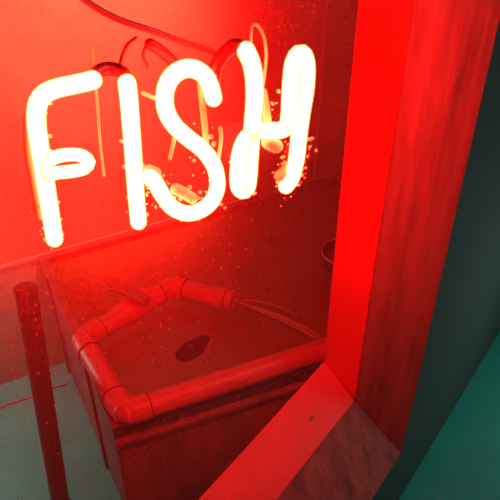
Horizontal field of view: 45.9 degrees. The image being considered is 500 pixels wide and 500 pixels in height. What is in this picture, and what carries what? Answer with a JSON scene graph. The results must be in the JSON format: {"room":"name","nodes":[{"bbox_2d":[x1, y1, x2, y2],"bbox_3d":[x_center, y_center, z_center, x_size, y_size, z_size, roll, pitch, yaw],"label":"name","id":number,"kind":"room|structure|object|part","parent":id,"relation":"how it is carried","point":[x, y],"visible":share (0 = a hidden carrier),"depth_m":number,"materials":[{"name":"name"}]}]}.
{"room":"food shop","nodes":[
{"label":"food shop","id":0,"kind":"room"},
{"bbox_2d":[0,363,120,499],"bbox_3d":[-0.548,0.679,2.481,1.784,0.060,6.050,23,40,30],"label":"floor","id":1,"kind":"structure","parent":0,"point":[24,461],"depth_m":2.29,"materials":[{"name":"teal paint"}]},
{"bbox_2d":[0,383,66,407],"bbox_3d":[-0.989,0.637,2.480,0.435,0.007,0.016,-17,37,-23],"label":"hose","id":2,"kind":"object","parent":1,"relation":"on","point":[65,383],"visible":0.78,"depth_m":2.49,"materials":[{"name":"red"}]},
{"bbox_2d":[13,282,71,499],"bbox_3d":[-0.636,0.504,1.819,0.144,0.970,0.084,-19,38,-26],"label":"post","id":3,"kind":"object","parent":1,"relation":"on","point":[26,295],"visible":1,"depth_m":1.72,"materials":[{"name":"black"}]},
{"bbox_2d":[38,173,341,499],"bbox_3d":[0.739,0.108,2.737,3.065,0.600,1.044,-18,38,-24],"label":"fish tank","id":4,"kind":"object","parent":1,"relation":"on","point":[76,292],"visible":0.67,"depth_m":2.09,"materials":[{"name":"brown wood"}]},
{"bbox_2d":[175,335,209,361],"bbox_3d":[-0.162,0.317,1.987,0.326,0.048,0.198,-20,39,-27],"label":"fish","id":5,"kind":"object","parent":4,"relation":"in","point":[186,353],"visible":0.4,"depth_m":1.94},
{"bbox_2d":[71,276,325,424],"bbox_3d":[-0.193,0.242,1.900,0.726,0.130,0.576,-14,36,-20],"label":"pvc pipe","id":6,"kind":"object","parent":4,"relation":"on","point":[136,303],"visible":0.99,"depth_m":1.77,"materials":[{"name":"red"}]},
{"bbox_3d":[-0.414,0.136,1.970,0.176,0.022,0.135,0,34,0],"label":"valve handle","id":7,"kind":"part","parent":6,"relation":"part of","materials":[{"name":"red plastic"}]},
{"bbox_2d":[321,239,335,272],"bbox_3d":[0.382,0.211,2.459,0.202,0.497,0.202,0,34,0],"label":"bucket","id":8,"kind":"object","parent":4,"relation":"on","point":[329,246],"visible":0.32,"depth_m":2.34,"materials":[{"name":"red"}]},
{"bbox_2d":[0,0,358,384],"bbox_3d":[-0.004,-0.906,2.363,4.342,2.700,0.100,-18,38,-24],"label":"wall","id":9,"kind":"structure","parent":0,"point":[25,35],"depth_m":2.30,"materials":[{"name":"red paint"}]},
{"bbox_2d":[0,171,341,269],"bbox_3d":[0.024,-0.246,2.748,4.342,0.016,0.013,-18,38,-24],"label":"trim","id":10,"kind":"structure","parent":9,"relation":"attached to","point":[32,258],"depth_m":2.40,"materials":[{"name":"brown paint"}]},
{"bbox_2d":[313,0,327,177],"bbox_3d":[0.315,-1.222,2.294,0.012,2.100,0.008,-18,38,-24],"label":"trim","id":11,"kind":"structure","parent":9,"relation":"attached to","point":[326,1],"depth_m":2.62,"materials":[{"name":"brown paint"}]},
{"bbox_2d":[334,19,499,499],"bbox_3d":[-0.207,0.208,0.710,0.246,2.700,4.346,23,40,30],"label":"wall","id":12,"kind":"structure","parent":0,"point":[465,323],"depth_m":1.78,"materials":[{"name":"grey"}]},
{"bbox_2d":[0,0,499,499],"bbox_3d":[-0.206,0.121,0.614,0.232,2.107,1.896,23,40,30],"label":"window","id":13,"kind":"structure","parent":12,"relation":"in","point":[420,68],"depth_m":1.34,"materials":[{"name":"red paint"}]},
{"bbox_2d":[23,23,317,250],"bbox_3d":[-0.077,-0.127,0.671,0.355,0.233,0.054,-15,37,-21],"label":"sign","id":14,"kind":"object","parent":13,"relation":"attached to","point":[299,68],"visible":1,"depth_m":0.64,"materials":[{"name":"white glass"}]},
{"bbox_2d":[80,0,216,54],"bbox_3d":[-0.110,-0.241,0.595,0.182,0.118,0.007,-15,37,-21],"label":"power cable","id":15,"kind":"object","parent":14,"relation":"attached to","point":[89,3],"visible":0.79,"depth_m":0.60,"materials":[{"name":"red plastic"}]},
{"bbox_3d":[-0.260,0.834,1.135,0.106,0.321,1.685,23,40,30],"label":"sill","id":16,"kind":"part","parent":13,"relation":"part of","materials":[{"name":"red paint"}]},
{"bbox_3d":[-0.135,0.888,1.140,0.124,0.245,1.794,23,40,30],"label":"casing","id":17,"kind":"part","parent":13,"relation":"part of","materials":[{"name":"red wood"}]},
{"bbox_3d":[0.373,-0.248,1.231,0.165,2.026,0.088,0,34,0],"label":"casing","id":18,"kind":"part","parent":13,"relation":"part of","materials":[{"name":"red wood"}]},
{"label":"outside","id":19,"kind":"structure","parent":0,"visible":0},
{"bbox_2d":[399,331,499,499],"bbox_3d":[1.037,1.526,1.225,2.654,0.060,5.346,23,40,30],"label":"ground","id":20,"kind":"structure","parent":19,"point":[462,462],"depth_m":2.29,"materials":[{"name":"teal paint"}]}
]}

